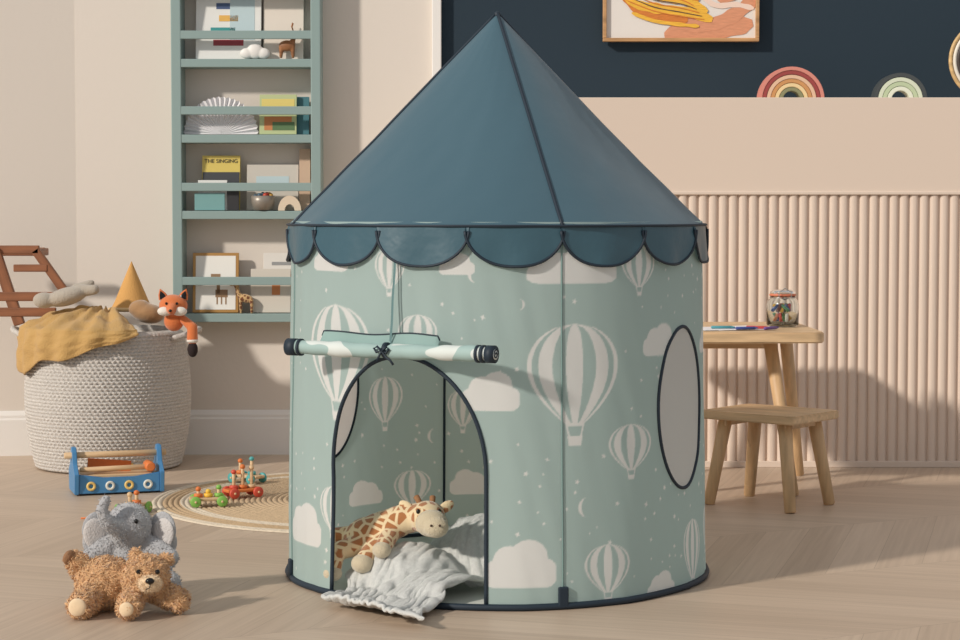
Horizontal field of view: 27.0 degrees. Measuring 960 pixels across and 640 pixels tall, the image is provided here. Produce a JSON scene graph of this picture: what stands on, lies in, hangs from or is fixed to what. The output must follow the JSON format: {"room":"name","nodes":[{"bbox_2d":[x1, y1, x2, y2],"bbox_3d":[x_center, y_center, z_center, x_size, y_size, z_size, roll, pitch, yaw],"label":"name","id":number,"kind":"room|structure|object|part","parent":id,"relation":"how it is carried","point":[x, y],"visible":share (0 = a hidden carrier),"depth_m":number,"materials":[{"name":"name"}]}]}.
{"room":"children's room","nodes":[
{"label":"children's room","id":0,"kind":"room"},
{"bbox_2d":[0,0,76,410],"bbox_3d":[-2.291,-0.748,7.310,1.600,2.500,0.150,0,3,-9],"label":"wall","id":1,"kind":"structure","parent":0,"point":[38,132],"depth_m":7.35,"materials":[{"name":"beige paint"}]},
{"bbox_2d":[0,411,31,455],"bbox_3d":[-2.278,0.423,7.290,1.600,0.165,0.019,0,3,-9],"label":"baseboard","id":2,"kind":"structure","parent":1,"relation":"attached to","point":[14,441],"depth_m":7.37,"materials":[{"name":"white paint"}]},
{"bbox_2d":[0,455,959,639],"bbox_3d":[0.000,0.745,3.847,9.000,0.100,9.500,0,3,0],"label":"floor","id":3,"kind":"structure","parent":0,"point":[881,561],"depth_m":4.96,"materials":[{"name":"brown wood"}]},
{"bbox_2d":[10,325,201,472],"bbox_3d":[-1.315,0.266,7.075,0.583,0.496,0.583,-3,4,-39],"label":"rope basket","id":4,"kind":"object","parent":3,"relation":"on","point":[134,393],"visible":0.81,"depth_m":6.84,"materials":[{"name":"fabric"}]},
{"bbox_3d":[-1.606,0.045,7.051,0.097,0.051,0.173,0,3,0],"label":"handle","id":5,"kind":"part","parent":4,"relation":"part of","materials":[{"name":"fabric"}]},
{"bbox_2d":[0,245,66,325],"bbox_3d":[-1.644,-0.125,7.137,0.395,0.285,0.175,0,3,0],"label":"chair","id":6,"kind":"object","parent":4,"relation":"on","point":[13,310],"visible":0.79,"depth_m":7.06,"materials":[{"name":"brown wood"}]},
{"bbox_3d":[-1.672,-0.248,7.067,0.230,0.030,0.022,0,3,0],"label":"leg","id":7,"kind":"part","parent":6,"relation":"part of","materials":[{"name":"brown wood"}]},
{"bbox_3d":[-1.677,-0.246,7.207,0.220,0.030,0.022,0,3,0],"label":"leg","id":8,"kind":"part","parent":6,"relation":"part of","materials":[{"name":"brown wood"}]},
{"bbox_3d":[-1.567,-0.242,7.138,0.022,0.026,0.160,0,3,0],"label":"rail","id":9,"kind":"part","parent":6,"relation":"part of","materials":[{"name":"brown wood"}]},
{"bbox_2d":[16,305,138,374],"bbox_3d":[-1.397,0.072,6.905,0.474,0.239,0.316,0,3,0],"label":"cloth","id":10,"kind":"object","parent":4,"relation":"in","point":[68,333],"visible":1,"depth_m":6.82,"materials":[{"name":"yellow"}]},
{"bbox_2d":[33,280,98,307],"bbox_3d":[-1.437,-0.090,6.956,0.230,0.097,0.100,0,3,0],"label":"plush bunny","id":11,"kind":"object","parent":10,"relation":"on","point":[67,296],"visible":1,"depth_m":6.92,"materials":[{"name":"beige fabric"}]},
{"bbox_2d":[108,261,149,311],"bbox_3d":[-1.242,-0.120,7.134,0.168,0.177,0.168,0,3,0],"label":"party hat","id":12,"kind":"object","parent":4,"relation":"in","point":[131,290],"visible":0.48,"depth_m":7.10,"materials":[{"name":"paper"}]},
{"bbox_2d":[129,300,163,323],"bbox_3d":[-1.166,-0.029,6.994,0.124,0.083,0.098,0,3,0],"label":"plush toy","id":13,"kind":"object","parent":4,"relation":"in","point":[144,311],"visible":0.91,"depth_m":6.96,"materials":[{"name":"brown fabric"}]},
{"bbox_2d":[157,289,197,356],"bbox_3d":[-1.044,0.011,6.870,0.136,0.234,0.103,2,4,37],"label":"fox","id":14,"kind":"object","parent":4,"relation":"in","point":[173,307],"visible":1,"depth_m":6.86,"materials":[{"name":"orange fabric"}]},
{"bbox_3d":[-1.028,0.046,7.033,0.102,0.051,0.172,0,3,0],"label":"handle","id":15,"kind":"part","parent":4,"relation":"part of","materials":[{"name":"fabric"}]},
{"bbox_2d":[64,443,165,494],"bbox_3d":[-1.172,0.476,6.435,0.325,0.145,0.169,-1,3,-18],"label":"toolbox","id":16,"kind":"object","parent":3,"relation":"on","point":[100,475],"visible":1,"depth_m":6.40,"materials":[{"name":"blue wood"}]},
{"bbox_2d":[86,482,95,490],"bbox_3d":[-1.233,0.528,6.340,0.030,0.030,0.004,-1,3,-18],"label":"washer","id":17,"kind":"object","parent":16,"relation":"in","point":[94,485],"depth_m":6.34,"materials":[{"name":"yellow wood"}]},
{"bbox_2d":[105,481,114,489],"bbox_3d":[-1.175,0.527,6.358,0.030,0.030,0.004,-1,3,-18],"label":"washer","id":18,"kind":"object","parent":16,"relation":"in","point":[109,482],"depth_m":6.36,"materials":[{"name":"white wood"}]},
{"bbox_3d":[-1.172,0.430,6.433,0.325,0.020,0.020,-1,3,-18],"label":"handle","id":19,"kind":"part","parent":16,"relation":"part of","materials":[{"name":"brown wood"}]},
{"bbox_2d":[79,469,156,476],"bbox_3d":[-1.170,0.494,6.437,0.256,0.010,0.115,-1,3,-18],"label":"tray","id":20,"kind":"object","parent":16,"relation":"on","point":[82,472],"depth_m":6.40,"materials":[{"name":"brown wood"}]},
{"bbox_2d":[124,480,133,489],"bbox_3d":[-1.118,0.526,6.377,0.030,0.030,0.004,-1,3,-18],"label":"washer","id":21,"kind":"object","parent":16,"relation":"in","point":[128,481],"depth_m":6.37,"materials":[{"name":"yellow wood"}]},
{"bbox_2d":[143,479,152,488],"bbox_3d":[-1.061,0.525,6.395,0.030,0.030,0.004,-1,3,-18],"label":"washer","id":22,"kind":"object","parent":16,"relation":"in","point":[147,483],"depth_m":6.40,"materials":[{"name":"white"}]},
{"bbox_2d":[62,546,191,621],"bbox_3d":[-0.794,0.588,4.486,0.302,0.155,0.222,0,3,0],"label":"teddy bear","id":23,"kind":"object","parent":3,"relation":"on","point":[107,583],"visible":1,"depth_m":4.46},
{"bbox_2d":[82,494,182,586],"bbox_3d":[-0.815,0.523,4.685,0.255,0.260,0.192,0,3,0],"label":"elephant","id":24,"kind":"object","parent":3,"relation":"on","point":[128,525],"visible":0.56,"depth_m":4.66},
{"bbox_2d":[115,490,152,511],"bbox_3d":[-1.035,0.544,5.969,0.077,0.068,0.115,1,3,20],"label":"toy","id":25,"kind":"object","parent":3,"relation":"on","point":[148,504],"visible":0.48,"depth_m":5.98,"materials":[{"name":"brown wood"}]},
{"bbox_2d":[152,472,288,532],"bbox_3d":[-0.330,0.558,6.260,1.380,0.006,1.380,1,3,15],"label":"round jute rug","id":26,"kind":"object","parent":3,"relation":"on","point":[269,512],"visible":0.18,"depth_m":6.07,"materials":[{"name":"beige wicker"}]},
{"bbox_2d":[189,485,227,507],"bbox_3d":[-0.826,0.533,6.078,0.115,0.064,0.077,-1,3,-12],"label":"toy","id":27,"kind":"object","parent":26,"relation":"on","point":[195,499],"visible":1,"depth_m":6.06,"materials":[{"name":"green wood"}]},
{"bbox_2d":[222,464,263,498],"bbox_3d":[-0.744,0.503,6.267,0.115,0.103,0.077,-2,4,-30],"label":"toy","id":28,"kind":"object","parent":26,"relation":"on","point":[234,490],"visible":0.99,"depth_m":6.26,"materials":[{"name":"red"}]},
{"bbox_2d":[228,456,266,483],"bbox_3d":[-0.768,0.492,6.597,0.115,0.088,0.077,2,4,35],"label":"toy","id":29,"kind":"object","parent":26,"relation":"on","point":[262,477],"visible":0.77,"depth_m":6.59,"materials":[{"name":"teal wood"}]},
{"bbox_2d":[283,11,709,610],"bbox_3d":[0.043,-0.064,4.953,1.058,1.394,1.166,0,3,0],"label":"tent","id":30,"kind":"object","parent":3,"relation":"on","point":[497,305],"visible":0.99,"depth_m":4.62,"materials":[{"name":"fabric"}]},
{"bbox_2d":[321,514,483,624],"bbox_3d":[-0.152,0.559,4.771,0.441,0.156,0.862,1,3,23],"label":"knitted blanket","id":31,"kind":"object","parent":30,"relation":"in","point":[403,584],"visible":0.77,"depth_m":4.64,"materials":[{"name":"white fabric"}]},
{"bbox_2d":[323,495,453,581],"bbox_3d":[-0.228,0.517,4.763,0.331,0.197,0.173,0,3,0],"label":"giraffe","id":32,"kind":"object","parent":31,"relation":"on","point":[370,537],"visible":0.88,"depth_m":4.74,"materials":[{"name":"fabric"}]},
{"bbox_2d":[703,322,823,495],"bbox_3d":[0.806,0.286,6.529,0.601,0.528,0.606,0,3,0],"label":"table","id":33,"kind":"object","parent":3,"relation":"on","point":[767,340],"visible":0.34,"depth_m":6.36,"materials":[{"name":"brown wood"}]},
{"bbox_2d":[703,325,772,330],"bbox_3d":[0.812,0.025,6.425,0.280,0.004,0.233,-1,3,-14],"label":"paper","id":34,"kind":"object","parent":33,"relation":"on","point":[704,328],"visible":0.34,"depth_m":6.32,"materials":[{"name":"white paper"}]},
{"bbox_2d":[711,326,734,328],"bbox_3d":[0.773,0.023,6.361,0.077,0.009,0.009,0,3,-6],"label":"crayon","id":35,"kind":"object","parent":34,"relation":"on","point":[712,327],"visible":1,"depth_m":6.36,"materials":[{"name":"teal"}]},
{"bbox_2d":[746,326,766,328],"bbox_3d":[0.883,0.023,6.349,0.077,0.009,0.009,1,3,23],"label":"crayon","id":36,"kind":"object","parent":34,"relation":"on","point":[759,327],"visible":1,"depth_m":6.34,"materials":[{"name":"red"}]},
{"bbox_2d":[736,326,757,329],"bbox_3d":[0.843,0.025,6.312,0.077,0.009,0.009,-1,3,-17],"label":"crayon","id":37,"kind":"object","parent":33,"relation":"on","point":[754,327],"visible":1,"depth_m":6.31,"materials":[{"name":"blue"}]},
{"bbox_2d":[764,326,778,329],"bbox_3d":[0.922,0.025,6.323,0.009,0.009,0.077,3,4,44],"label":"crayon","id":38,"kind":"object","parent":33,"relation":"on","point":[771,327],"visible":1,"depth_m":6.32,"materials":[{"name":"purple"}]},
{"bbox_3d":[0.959,0.310,6.364,0.135,0.498,0.043,3,4,44],"label":"leg","id":39,"kind":"part","parent":33,"relation":"part of","materials":[{"name":"brown wood"}]},
{"bbox_2d":[766,288,798,326],"bbox_3d":[0.985,-0.042,6.507,0.106,0.128,0.107,0,3,0],"label":"glass jar","id":40,"kind":"object","parent":33,"relation":"on","point":[782,306],"visible":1,"depth_m":6.47,"materials":[{"name":"clear glass"}]},
{"bbox_3d":[0.985,-0.091,6.505,0.084,0.016,0.084,0,3,0],"label":"lid","id":41,"kind":"part","parent":40,"relation":"part of","materials":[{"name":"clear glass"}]},
{"bbox_3d":[1.054,0.287,6.770,0.044,0.498,0.147,2,4,33],"label":"leg","id":42,"kind":"part","parent":33,"relation":"part of","materials":[{"name":"brown wood"}]},
{"bbox_2d":[704,404,838,513],"bbox_3d":[0.890,0.423,6.147,0.335,0.294,0.280,3,4,40],"label":"stool","id":43,"kind":"object","parent":3,"relation":"on","point":[787,418],"visible":0.94,"depth_m":6.12,"materials":[{"name":"brown wood"}]},
{"bbox_3d":[0.732,0.435,6.150,0.086,0.271,0.043,0,3,-2],"label":"leg","id":44,"kind":"part","parent":43,"relation":"part of","materials":[{"name":"brown wood"}]},
{"bbox_3d":[0.861,0.426,6.303,0.043,0.271,0.086,0,3,-8],"label":"leg","id":45,"kind":"part","parent":43,"relation":"part of","materials":[{"name":"brown wood"}]},
{"bbox_3d":[0.890,0.289,6.140,0.335,0.026,0.280,3,4,40],"label":"seat","id":46,"kind":"part","parent":43,"relation":"part of","materials":[{"name":"brown wood"}]},
{"bbox_3d":[0.919,0.443,5.993,0.043,0.271,0.086,0,3,-8],"label":"leg","id":47,"kind":"part","parent":43,"relation":"part of","materials":[{"name":"brown wood"}]},
{"bbox_3d":[1.048,0.435,6.146,0.086,0.271,0.043,0,3,-2],"label":"leg","id":48,"kind":"part","parent":43,"relation":"part of","materials":[{"name":"brown wood"}]},
{"bbox_2d":[74,0,959,409],"bbox_3d":[0.776,-0.755,7.440,4.530,2.500,0.160,0,3,0],"label":"wall","id":49,"kind":"structure","parent":0,"point":[377,54],"depth_m":7.36,"materials":[{"name":"beige paint"}]},
{"bbox_2d":[184,410,289,454],"bbox_3d":[-0.824,0.416,7.415,1.330,0.165,0.018,0,3,0],"label":"baseboard","id":50,"kind":"structure","parent":49,"relation":"attached to","point":[211,432],"depth_m":7.41,"materials":[{"name":"white paint"}]},
{"bbox_2d":[170,0,322,321],"bbox_3d":[-0.848,-0.688,7.308,0.542,1.394,0.110,0,3,0],"label":"bookshelf","id":51,"kind":"object","parent":49,"relation":"attached to","point":[179,111],"visible":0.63,"depth_m":7.26,"materials":[{"name":"teal paint"}]},
{"bbox_2d":[195,193,224,209],"bbox_3d":[-0.985,-0.431,7.288,0.110,0.062,0.011,0,3,0],"label":"book","id":52,"kind":"object","parent":51,"relation":"on","point":[203,201],"visible":1,"depth_m":7.28,"materials":[{"name":"teal paper"}]},
{"bbox_2d":[198,180,226,209],"bbox_3d":[-0.975,-0.455,7.299,0.106,0.110,0.015,0,3,0],"label":"book","id":53,"kind":"object","parent":51,"relation":"on","point":[199,181],"visible":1,"depth_m":7.29,"materials":[{"name":"white paper"}]},
{"bbox_2d":[193,253,238,312],"bbox_3d":[-0.970,-0.137,7.345,0.168,0.220,0.034,0,3,0],"label":"picture","id":54,"kind":"object","parent":51,"relation":"on","point":[206,298],"visible":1,"depth_m":7.34,"materials":[{"name":"white paper"}]},
{"bbox_2d":[184,97,258,133],"bbox_3d":[-0.946,-0.747,7.300,0.275,0.138,0.012,0,3,0],"label":"fan","id":55,"kind":"object","parent":51,"relation":"on","point":[195,124],"visible":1,"depth_m":7.30,"materials":[{"name":"white paper"}]},
{"bbox_2d":[202,156,240,209],"bbox_3d":[-0.948,-0.502,7.325,0.139,0.201,0.034,0,3,0],"label":"book","id":56,"kind":"object","parent":51,"relation":"on","point":[227,168],"visible":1,"depth_m":7.32,"materials":[{"name":"yellow paper"}]},
{"bbox_2d":[196,0,261,58],"bbox_3d":[-0.917,-1.082,7.297,0.238,0.263,0.041,0,3,0],"label":"picture book","id":57,"kind":"object","parent":51,"relation":"on","point":[211,15],"visible":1,"depth_m":7.29,"materials":[{"name":"white paper"}]},
{"bbox_2d":[227,182,238,209],"bbox_3d":[-0.900,-0.451,7.293,0.044,0.103,0.013,0,3,0],"label":"book","id":58,"kind":"object","parent":51,"relation":"on","point":[232,196],"visible":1,"depth_m":7.29,"materials":[{"name":"grey paper"}]},
{"bbox_3d":[-0.848,-0.142,7.291,0.516,0.030,0.014,0,3,0],"label":"rail","id":59,"kind":"part","parent":51,"relation":"part of","materials":[{"name":"grey paint"}]},
{"bbox_2d":[230,285,252,313],"bbox_3d":[-0.873,-0.086,7.316,0.087,0.126,0.026,0,3,0],"label":"giraffe figurine","id":60,"kind":"object","parent":51,"relation":"on","point":[246,298],"visible":1,"depth_m":7.31,"materials":[{"name":"brown"}]},
{"bbox_3d":[-0.848,-1.033,7.242,0.516,0.030,0.014,0,3,0],"label":"rail","id":61,"kind":"part","parent":51,"relation":"part of","materials":[{"name":"grey paint"}]},
{"bbox_3d":[-0.848,-0.760,7.257,0.516,0.030,0.014,0,3,0],"label":"rail","id":62,"kind":"part","parent":51,"relation":"part of","materials":[{"name":"grey paint"}]},
{"bbox_3d":[-0.848,-0.484,7.272,0.516,0.030,0.014,0,3,0],"label":"rail","id":63,"kind":"part","parent":51,"relation":"part of","materials":[{"name":"grey paint"}]},
{"bbox_2d":[240,44,269,58],"bbox_3d":[-0.818,-0.977,7.267,0.109,0.055,0.026,0,3,0],"label":"ornament","id":64,"kind":"object","parent":51,"relation":"on","point":[254,51],"visible":1,"depth_m":7.26,"materials":[{"name":"white paint"}]},
{"bbox_2d":[251,192,274,209],"bbox_3d":[-0.792,-0.434,7.297,0.088,0.067,0.088,0,3,0],"label":"bowl","id":65,"kind":"object","parent":51,"relation":"on","point":[260,201],"visible":1,"depth_m":7.26,"materials":[{"name":"grey ceramic"}]},
{"bbox_2d":[251,269,290,312],"bbox_3d":[-0.769,-0.107,7.345,0.146,0.161,0.029,0,3,0],"label":"picture book","id":66,"kind":"object","parent":51,"relation":"on","point":[266,298],"visible":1,"depth_m":7.34,"materials":[{"name":"beige paper"}]},
{"bbox_2d":[246,165,298,209],"bbox_3d":[-0.761,-0.486,7.344,0.190,0.168,0.030,0,3,0],"label":"book","id":67,"kind":"object","parent":51,"relation":"on","point":[255,173],"visible":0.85,"depth_m":7.34,"materials":[{"name":"beige paper"}]},
{"bbox_2d":[256,176,288,182],"bbox_3d":[-0.761,-0.503,7.340,0.120,0.050,0.001,0,-4,0],"label":"picture","id":68,"kind":"object","parent":67,"relation":"attached to","point":[259,179],"depth_m":7.34},
{"bbox_2d":[263,253,290,268],"bbox_3d":[-0.712,-0.138,7.367,0.172,0.219,0.036,0,3,0],"label":"picture book","id":69,"kind":"object","parent":51,"relation":"on","point":[270,260],"visible":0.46,"depth_m":7.37,"materials":[{"name":"white paper"}]},
{"bbox_2d":[259,95,296,134],"bbox_3d":[-0.738,-0.751,7.309,0.135,0.146,0.027,0,3,0],"label":"book","id":70,"kind":"object","parent":51,"relation":"on","point":[268,124],"visible":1,"depth_m":7.30,"materials":[{"name":"green"}]},
{"bbox_3d":[-0.738,-0.718,7.301,0.100,0.050,0.001,0,-4,0],"label":"panel","id":71,"kind":"part","parent":70,"relation":"part of","materials":[{"name":"paper"}]},
{"bbox_2d":[263,0,303,58],"bbox_3d":[-0.717,-1.079,7.307,0.146,0.255,0.040,0,3,0],"label":"picture book","id":72,"kind":"object","parent":51,"relation":"on","point":[279,15],"visible":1,"depth_m":7.30,"materials":[{"name":"beige paper"}]},
{"bbox_2d":[279,23,295,57],"bbox_3d":[-0.694,-1.016,7.270,0.075,0.128,0.032,0,3,0],"label":"deer","id":73,"kind":"object","parent":51,"relation":"on","point":[287,45],"visible":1,"depth_m":7.26},
{"bbox_2d":[278,196,301,210],"bbox_3d":[-0.694,-0.426,7.293,0.084,0.055,0.025,0,3,0],"label":"toy","id":74,"kind":"object","parent":51,"relation":"on","point":[287,200],"visible":1,"depth_m":7.28,"materials":[{"name":"beige wood"}]},
{"bbox_2d":[297,97,308,134],"bbox_3d":[-0.657,-0.748,7.328,0.062,0.139,0.026,0,3,0],"label":"blue storybook","id":75,"kind":"object","parent":51,"relation":"on","point":[302,120],"visible":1,"depth_m":7.32,"materials":[{"name":"teal paper"}]},
{"bbox_2d":[299,149,310,209],"bbox_3d":[-0.642,-0.515,7.336,0.040,0.226,0.037,0,3,0],"label":"book","id":76,"kind":"object","parent":51,"relation":"on","point":[304,154],"visible":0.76,"depth_m":7.33,"materials":[{"name":"beige paper"}]},
{"bbox_2d":[432,0,440,76],"bbox_3d":[-0.159,-0.750,7.348,0.034,2.500,0.030,0,3,0],"label":"trim","id":77,"kind":"structure","parent":49,"relation":"attached to","point":[436,4],"depth_m":7.32,"materials":[{"name":"white paint"}]},
{"bbox_2d":[603,0,759,41],"bbox_3d":[0.735,-1.273,7.311,0.571,0.508,0.030,0,3,0],"label":"framed abstract painting","id":78,"kind":"object","parent":49,"relation":"attached to","point":[623,20],"visible":1,"depth_m":7.32,"materials":[{"name":"paper"}]},
{"bbox_3d":[0.456,-1.273,7.311,0.013,0.482,0.030,0,3,0],"label":"frame","id":79,"kind":"part","parent":78,"relation":"part of","materials":[{"name":"brown wood"}]},
{"bbox_3d":[0.735,-1.026,7.325,0.571,0.013,0.030,0,3,0],"label":"frame","id":80,"kind":"part","parent":78,"relation":"part of","materials":[{"name":"brown wood"}]},
{"bbox_3d":[1.014,-1.273,7.311,0.013,0.482,0.030,0,3,0],"label":"frame","id":81,"kind":"part","parent":78,"relation":"part of","materials":[{"name":"brown wood"}]},
{"bbox_2d":[578,97,959,466],"bbox_3d":[1.440,-0.139,7.198,3.120,1.297,0.390,0,3,0],"label":"panelling","id":82,"kind":"object","parent":49,"relation":"attached to","point":[850,206],"visible":0.41,"depth_m":7.01,"materials":[{"name":"beige wood"}]},
{"bbox_2d":[757,67,823,96],"bbox_3d":[1.112,-0.847,7.164,0.236,0.118,0.060,0,3,0],"label":"rainbow","id":83,"kind":"object","parent":82,"relation":"on","point":[801,82],"visible":0.78,"depth_m":7.13,"materials":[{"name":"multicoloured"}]},
{"bbox_2d":[871,73,926,96],"bbox_3d":[1.501,-0.836,7.165,0.192,0.096,0.060,0,3,0],"label":"arch","id":84,"kind":"object","parent":82,"relation":"on","point":[909,85],"visible":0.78,"depth_m":7.13,"materials":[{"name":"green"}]},
{"bbox_2d":[949,33,959,87],"bbox_3d":[1.819,-0.930,7.160,0.284,0.284,0.014,0,3,0],"label":"hoop","id":85,"kind":"object","parent":49,"relation":"attached to","point":[954,58],"visible":1,"depth_m":7.15,"materials":[{"name":"brown wood"}]}
]}

